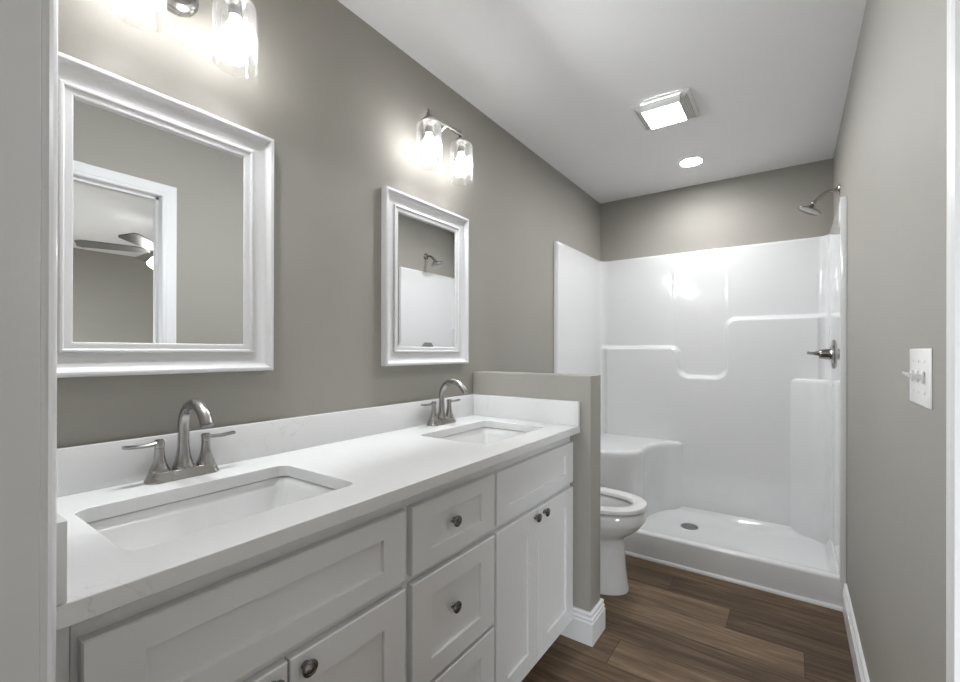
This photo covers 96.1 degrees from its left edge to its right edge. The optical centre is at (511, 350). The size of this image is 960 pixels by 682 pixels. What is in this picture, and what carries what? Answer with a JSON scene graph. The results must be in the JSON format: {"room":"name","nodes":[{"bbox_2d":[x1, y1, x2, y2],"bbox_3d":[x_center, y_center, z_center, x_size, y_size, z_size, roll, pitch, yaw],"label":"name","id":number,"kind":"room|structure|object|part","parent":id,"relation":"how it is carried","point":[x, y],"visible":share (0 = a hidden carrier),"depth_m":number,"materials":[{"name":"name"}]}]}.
{"room":"bathroom","nodes":[
{"label":"bathroom","id":0,"kind":"room"},
{"bbox_2d":[57,0,599,447],"bbox_3d":[-0.865,-0.004,1.219,0.120,2.440,5.898,0,0,33],"label":"wall","id":1,"kind":"structure","parent":0,"point":[341,105],"depth_m":1.49,"materials":[{"name":"beige paint"}]},
{"bbox_2d":[57,51,273,377],"bbox_3d":[-0.860,-0.289,1.086,0.030,0.692,0.503,0,0,33],"label":"framed mirror","id":2,"kind":"object","parent":1,"relation":"attached to","point":[165,227],"visible":0.83,"depth_m":1.07,"materials":[{"name":"white paint"}]},
{"bbox_3d":[-0.870,-0.289,1.092,0.004,0.540,0.351,0,0,33],"label":"glass","id":3,"kind":"part","parent":2,"relation":"part of","materials":[{"name":"white mirror"}]},
{"bbox_2d":[106,0,257,78],"bbox_3d":[-0.801,-0.861,1.056,0.162,0.237,0.302,0,0,33],"label":"vanity light","id":4,"kind":"object","parent":1,"relation":"attached to","point":[234,33],"visible":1,"depth_m":1.11,"materials":[{"name":"glass"}]},
{"bbox_3d":[-0.831,-0.828,0.955,0.102,0.170,0.102,0,0,33],"label":"lamp shade","id":5,"kind":"part","parent":4,"relation":"part of","materials":[{"name":"clear glass"}]},
{"bbox_3d":[-0.857,-0.922,1.092,0.028,0.116,0.116,0,0,33],"label":"plate","id":6,"kind":"part","parent":4,"relation":"part of","materials":[{"name":"silver metal"}]},
{"bbox_3d":[-0.721,-0.828,1.123,0.102,0.170,0.102,0,0,33],"label":"lamp shade","id":7,"kind":"part","parent":4,"relation":"part of","materials":[{"name":"clear glass"}]},
{"bbox_3d":[-0.721,-0.831,1.123,0.054,0.080,0.054,0,0,33],"label":"bulb","id":8,"kind":"part","parent":4,"relation":"part of","materials":[{"name":"white glass"}]},
{"bbox_2d":[57,394,472,496],"bbox_3d":[-0.615,0.262,1.473,0.020,0.102,1.567,0,0,33],"label":"backsplash","id":9,"kind":"structure","parent":1,"relation":"attached to","point":[87,467],"depth_m":1.23,"materials":[{"name":"white stone"}]},
{"bbox_2d":[381,186,468,365],"bbox_3d":[-0.354,-0.287,1.863,0.030,0.692,0.503,0,0,33],"label":"framed mirror","id":10,"kind":"object","parent":1,"relation":"attached to","point":[425,245],"visible":1,"depth_m":1.83,"materials":[{"name":"white paint"}]},
{"bbox_3d":[-0.363,-0.287,1.869,0.004,0.540,0.351,0,0,33],"label":"glass","id":11,"kind":"part","parent":10,"relation":"part of","materials":[{"name":"white mirror"}]},
{"bbox_2d":[416,109,472,182],"bbox_3d":[-0.301,-0.859,1.822,0.162,0.237,0.302,0,0,33],"label":"vanity light","id":12,"kind":"object","parent":1,"relation":"attached to","point":[426,136],"visible":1,"depth_m":1.82,"materials":[{"name":"silver metal"}]},
{"bbox_3d":[-0.357,-0.920,1.859,0.028,0.116,0.116,0,0,33],"label":"plate","id":13,"kind":"part","parent":12,"relation":"part of","materials":[{"name":"silver metal"}]},
{"bbox_3d":[-0.331,-0.826,1.722,0.102,0.170,0.102,0,0,33],"label":"lamp shade","id":14,"kind":"part","parent":12,"relation":"part of","materials":[{"name":"clear glass"}]},
{"bbox_3d":[-0.331,-0.830,1.722,0.054,0.080,0.054,0,0,33],"label":"bulb","id":15,"kind":"part","parent":12,"relation":"part of","materials":[{"name":"white glass"}]},
{"bbox_3d":[-0.310,-0.933,1.828,0.089,0.041,0.014,0,0,33],"label":"arm","id":16,"kind":"part","parent":12,"relation":"part of","materials":[{"name":"silver metal"}]},
{"bbox_3d":[-0.222,-0.829,1.889,0.054,0.080,0.054,0,0,33],"label":"bulb","id":17,"kind":"part","parent":12,"relation":"part of","materials":[{"name":"white glass"}]},
{"bbox_3d":[-0.222,-0.826,1.889,0.102,0.170,0.102,0,0,33],"label":"lamp shade","id":18,"kind":"part","parent":12,"relation":"part of","materials":[{"name":"clear glass"}]},
{"bbox_2d":[473,371,600,611],"bbox_3d":[0.097,0.662,2.012,0.627,1.115,0.114,0,0,33],"label":"wall","id":19,"kind":"structure","parent":0,"point":[584,388],"depth_m":1.83,"materials":[{"name":"beige paint"}]},
{"bbox_2d":[561,598,604,646],"bbox_3d":[0.305,1.155,2.317,0.643,0.131,0.886,0,0,33],"label":"baseboard","id":20,"kind":"structure","parent":19,"relation":"attached to","point":[585,627],"depth_m":1.81,"materials":[{"name":"white wood"}]},
{"bbox_2d":[338,0,866,203],"bbox_3d":[-0.167,-1.252,0.767,1.781,0.060,5.898,0,0,33],"label":"ceiling","id":21,"kind":"structure","parent":0,"point":[768,81],"depth_m":1.87,"materials":[{"name":"white paint"}]},
{"bbox_2d":[629,87,699,129],"bbox_3d":[0.778,-1.193,2.178,0.282,0.051,0.270,0,0,33],"label":"exhaust fan","id":22,"kind":"object","parent":21,"relation":"attached to","point":[678,106],"visible":1,"depth_m":2.11,"materials":[{"name":"white plastic"}]},
{"bbox_2d":[678,156,703,166],"bbox_3d":[1.154,-1.214,2.768,0.156,0.006,0.156,0,0,33],"label":"recessed light","id":23,"kind":"object","parent":21,"relation":"in","point":[693,161],"visible":1,"depth_m":2.75,"materials":[{"name":"white plastic"}]},
{"bbox_2d":[521,554,855,681],"bbox_3d":[-0.168,1.248,0.762,1.790,0.060,5.898,0,0,33],"label":"floor","id":24,"kind":"structure","parent":0,"point":[672,624],"depth_m":1.82,"materials":[{"name":"brown wood"}]},
{"bbox_2d":[56,500,405,681],"bbox_3d":[-0.640,0.780,0.919,0.578,0.872,0.614,0,0,33],"label":"base cabinet","id":25,"kind":"object","parent":24,"relation":"on","point":[327,605],"visible":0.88,"depth_m":0.77,"materials":[{"name":"white paint"}]},
{"bbox_3d":[-0.491,0.845,0.676,0.019,0.557,0.272,0,0,33],"label":"door","id":26,"kind":"part","parent":25,"relation":"part of","materials":[{"name":"white paint"}]},
{"bbox_3d":[-0.381,0.593,0.807,0.021,0.031,0.031,0,0,33],"label":"knob","id":27,"kind":"part","parent":25,"relation":"part of","materials":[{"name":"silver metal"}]},
{"bbox_2d":[56,394,579,630],"bbox_3d":[-0.381,0.278,1.320,0.580,0.132,1.567,0,0,33],"label":"countertop","id":28,"kind":"structure","parent":25,"relation":"on","point":[374,458],"depth_m":1.03,"materials":[{"name":"white stone"}]},
{"bbox_2d":[121,399,235,484],"bbox_3d":[-0.768,0.214,1.039,0.170,0.197,0.231,0,0,33],"label":"faucet","id":29,"kind":"object","parent":28,"relation":"on","point":[183,467],"visible":1,"depth_m":1.05,"materials":[{"name":"silver metal"}]},
{"bbox_3d":[-0.859,0.220,1.005,0.021,0.014,0.075,0,0,33],"label":"lever","id":30,"kind":"part","parent":29,"relation":"part of","materials":[{"name":"silver metal"}]},
{"bbox_3d":[-0.843,0.250,1.030,0.039,0.077,0.039,0,0,33],"label":"handle","id":31,"kind":"part","parent":29,"relation":"part of","materials":[{"name":"silver metal"}]},
{"bbox_3d":[-0.817,0.300,1.070,0.054,0.024,0.151,0,0,33],"label":"plate","id":32,"kind":"part","parent":29,"relation":"part of","materials":[{"name":"silver metal"}]},
{"bbox_3d":[-0.766,0.202,1.037,0.165,0.174,0.045,0,0,33],"label":"spout","id":33,"kind":"part","parent":29,"relation":"part of","materials":[{"name":"silver metal"}]},
{"bbox_3d":[-0.790,0.251,1.111,0.039,0.077,0.039,0,0,33],"label":"handle","id":34,"kind":"part","parent":29,"relation":"part of","materials":[{"name":"silver metal"}]},
{"bbox_3d":[-0.774,0.220,1.135,0.021,0.014,0.075,0,0,33],"label":"lever","id":35,"kind":"part","parent":29,"relation":"part of","materials":[{"name":"silver metal"}]},
{"bbox_2d":[87,476,335,549],"bbox_3d":[-0.611,0.416,0.927,0.344,0.143,0.452,0,0,33],"label":"sink basin","id":36,"kind":"object","parent":28,"relation":"in","point":[151,526],"visible":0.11,"depth_m":1.02,"materials":[{"name":"white ceramic"}]},
{"bbox_2d":[421,379,467,425],"bbox_3d":[-0.254,0.216,1.827,0.170,0.197,0.231,0,0,33],"label":"faucet","id":37,"kind":"object","parent":28,"relation":"on","point":[442,418],"visible":1,"depth_m":1.83,"materials":[{"name":"grey metal"}]},
{"bbox_3d":[-0.345,0.222,1.794,0.021,0.014,0.075,0,0,33],"label":"lever","id":38,"kind":"part","parent":37,"relation":"part of","materials":[{"name":"silver metal"}]},
{"bbox_3d":[-0.329,0.252,1.818,0.039,0.077,0.039,0,0,33],"label":"handle","id":39,"kind":"part","parent":37,"relation":"part of","materials":[{"name":"silver metal"}]},
{"bbox_3d":[-0.303,0.302,1.859,0.054,0.024,0.151,0,0,33],"label":"plate","id":40,"kind":"part","parent":37,"relation":"part of","materials":[{"name":"silver metal"}]},
{"bbox_3d":[-0.276,0.253,1.899,0.039,0.077,0.039,0,0,33],"label":"handle","id":41,"kind":"part","parent":37,"relation":"part of","materials":[{"name":"silver metal"}]},
{"bbox_3d":[-0.252,0.204,1.826,0.165,0.174,0.045,0,0,33],"label":"spout","id":42,"kind":"part","parent":37,"relation":"part of","materials":[{"name":"silver metal"}]},
{"bbox_2d":[438,427,527,444],"bbox_3d":[-0.106,0.418,1.693,0.344,0.143,0.452,0,0,33],"label":"sink basin","id":43,"kind":"object","parent":28,"relation":"in","point":[484,435],"visible":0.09,"depth_m":1.90,"materials":[{"name":"white ceramic"}]},
{"bbox_3d":[-0.337,0.846,0.911,0.019,0.557,0.282,0,0,33],"label":"door","id":44,"kind":"part","parent":25,"relation":"part of","materials":[{"name":"white paint"}]},
{"bbox_2d":[402,467,494,681],"bbox_3d":[-0.373,0.781,1.329,0.578,0.872,0.364,0,0,33],"label":"base cabinet","id":45,"kind":"object","parent":24,"relation":"on","point":[448,584],"visible":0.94,"depth_m":1.17,"materials":[{"name":"white paint"}]},
{"bbox_3d":[-0.155,0.706,1.191,0.019,0.272,0.344,0,0,33],"label":"drawer","id":46,"kind":"part","parent":45,"relation":"part of","materials":[{"name":"white paint"}]},
{"bbox_3d":[-0.154,0.464,1.192,0.019,0.168,0.344,0,0,33],"label":"drawer","id":47,"kind":"part","parent":45,"relation":"part of","materials":[{"name":"white paint"}]},
{"bbox_3d":[-0.150,0.690,1.161,0.021,0.031,0.031,0,0,33],"label":"knob","id":48,"kind":"part","parent":45,"relation":"part of","materials":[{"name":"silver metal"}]},
{"bbox_3d":[-0.150,0.458,1.161,0.021,0.031,0.031,0,0,33],"label":"knob","id":49,"kind":"part","parent":45,"relation":"part of","materials":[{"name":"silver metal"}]},
{"bbox_3d":[-0.155,0.989,1.191,0.019,0.270,0.344,0,0,33],"label":"drawer","id":50,"kind":"part","parent":45,"relation":"part of","materials":[{"name":"white paint"}]},
{"bbox_2d":[491,437,572,681],"bbox_3d":[-0.117,0.782,1.722,0.578,0.872,0.573,0,0,33],"label":"base cabinet","id":51,"kind":"object","parent":24,"relation":"on","point":[532,531],"visible":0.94,"depth_m":1.51,"materials":[{"name":"white paint"}]},
{"bbox_3d":[0.017,0.847,1.454,0.019,0.557,0.258,0,0,33],"label":"door","id":52,"kind":"part","parent":51,"relation":"part of","materials":[{"name":"white paint"}]},
{"bbox_3d":[0.093,0.595,1.535,0.021,0.031,0.031,0,0,33],"label":"knob","id":53,"kind":"part","parent":51,"relation":"part of","materials":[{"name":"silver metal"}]},
{"bbox_3d":[0.128,0.595,1.589,0.021,0.031,0.031,0,0,33],"label":"knob","id":54,"kind":"part","parent":51,"relation":"part of","materials":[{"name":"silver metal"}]},
{"bbox_3d":[0.170,0.848,1.689,0.019,0.557,0.294,0,0,33],"label":"door","id":55,"kind":"part","parent":51,"relation":"part of","materials":[{"name":"white paint"}]},
{"bbox_2d":[600,487,646,595],"bbox_3d":[0.367,0.736,2.325,0.712,0.968,0.449,0,0,33],"label":"toilet","id":56,"kind":"object","parent":24,"relation":"on","point":[622,514],"visible":0.3,"depth_m":2.16,"materials":[{"name":"white glazed porcelain"}]},
{"bbox_3d":[0.451,0.778,2.271,0.511,0.023,0.363,0,0,33],"label":"seat","id":57,"kind":"part","parent":56,"relation":"part of","materials":[{"name":"white plastic"}]},
{"bbox_2d":[554,196,846,606],"bbox_3d":[1.151,0.248,2.787,1.543,1.948,0.826,0,0,33],"label":"shower surround","id":58,"kind":"object","parent":24,"relation":"on","point":[717,414],"visible":0.99,"depth_m":2.90,"materials":[{"name":"white plastic"}]},
{"bbox_3d":[0.820,0.913,3.061,0.631,0.502,0.594,0,0,33],"label":"seat","id":59,"kind":"part","parent":58,"relation":"part of","materials":[{"name":"white plastic"}]},
{"bbox_2d":[625,551,842,611],"bbox_3d":[0.920,1.214,2.435,1.514,0.016,0.016,0,0,33],"label":"trim","id":60,"kind":"structure","parent":58,"relation":"attached to","point":[751,585],"depth_m":2.25,"materials":[{"name":"white"}]},
{"bbox_2d":[790,378,832,543],"bbox_3d":[1.767,0.670,2.554,0.209,0.990,0.412,0,0,33],"label":"wall panel","id":61,"kind":"object","parent":58,"relation":"attached to","point":[811,399],"depth_m":2.66,"materials":[{"name":"white plastic"}]},
{"bbox_2d":[807,340,834,368],"bbox_3d":[1.703,0.018,2.376,0.120,0.160,0.160,0,0,33],"label":"shower valve","id":62,"kind":"object","parent":58,"relation":"attached to","point":[828,354],"visible":1,"depth_m":2.34,"materials":[{"name":"silver metal"}]},
{"bbox_3d":[1.677,0.015,2.381,0.068,0.032,0.032,0,0,16],"label":"lever","id":63,"kind":"part","parent":62,"relation":"part of","materials":[{"name":"silver metal"}]},
{"bbox_2d":[600,158,832,261],"bbox_3d":[1.411,0.003,3.184,1.546,2.440,0.120,0,0,33],"label":"wall","id":64,"kind":"structure","parent":0,"point":[762,207],"depth_m":3.06,"materials":[{"name":"beige paint"}]},
{"bbox_2d":[833,0,946,681],"bbox_3d":[0.529,-0.002,0.311,0.115,2.440,5.898,0,0,33],"label":"wall","id":65,"kind":"structure","parent":0,"point":[890,157],"depth_m":1.05,"materials":[{"name":"beige paint"}]},
{"bbox_2d":[798,184,839,215],"bbox_3d":[1.696,-0.829,2.382,0.191,0.152,0.120,0,0,33],"label":"showerhead","id":66,"kind":"object","parent":65,"relation":"attached to","point":[810,209],"visible":1,"depth_m":2.37,"materials":[{"name":"silver metal"}]},
{"bbox_3d":[1.721,-0.851,2.366,0.111,0.067,0.019,0,0,33],"label":"arm","id":67,"kind":"part","parent":66,"relation":"part of","materials":[{"name":"silver metal"}]},
{"bbox_2d":[842,583,869,681],"bbox_3d":[1.137,1.155,1.366,0.016,0.131,1.570,0,0,33],"label":"baseboard","id":68,"kind":"structure","parent":65,"relation":"attached to","point":[860,669],"depth_m":1.69,"materials":[{"name":"white wood"}]},
{"bbox_2d":[902,348,932,409],"bbox_3d":[0.807,0.052,0.863,0.020,0.113,0.167,0,0,33],"label":"light switch","id":69,"kind":"object","parent":65,"relation":"attached to","point":[920,375],"visible":1,"depth_m":0.83,"materials":[{"name":"white plastic"}]},
{"bbox_2d":[946,0,959,681],"bbox_3d":[0.479,0.158,0.352,0.013,2.120,0.850,0,0,33],"label":"trim","id":70,"kind":"structure","parent":65,"relation":"attached to","point":[953,6],"depth_m":0.66,"materials":[{"name":"white"}]},
{"bbox_3d":[-0.436,-0.004,0.352,1.546,2.440,0.115,0,0,33],"label":"wall","id":71,"kind":"structure","parent":0,"visible":0},
{"bbox_2d":[0,0,40,681],"bbox_3d":[-0.200,0.182,0.198,0.866,2.070,0.113,0,0,33],"label":"door frame","id":72,"kind":"structure","parent":71,"relation":"attached to","point":[20,20],"depth_m":0.46,"materials":[{"name":"white"}]},
{"bbox_2d":[39,0,57,681],"bbox_3d":[-0.163,0.165,0.254,0.934,2.104,0.020,0,0,33],"label":"trim","id":73,"kind":"structure","parent":71,"relation":"attached to","point":[49,8],"depth_m":0.48,"materials":[{"name":"white"}]}
]}

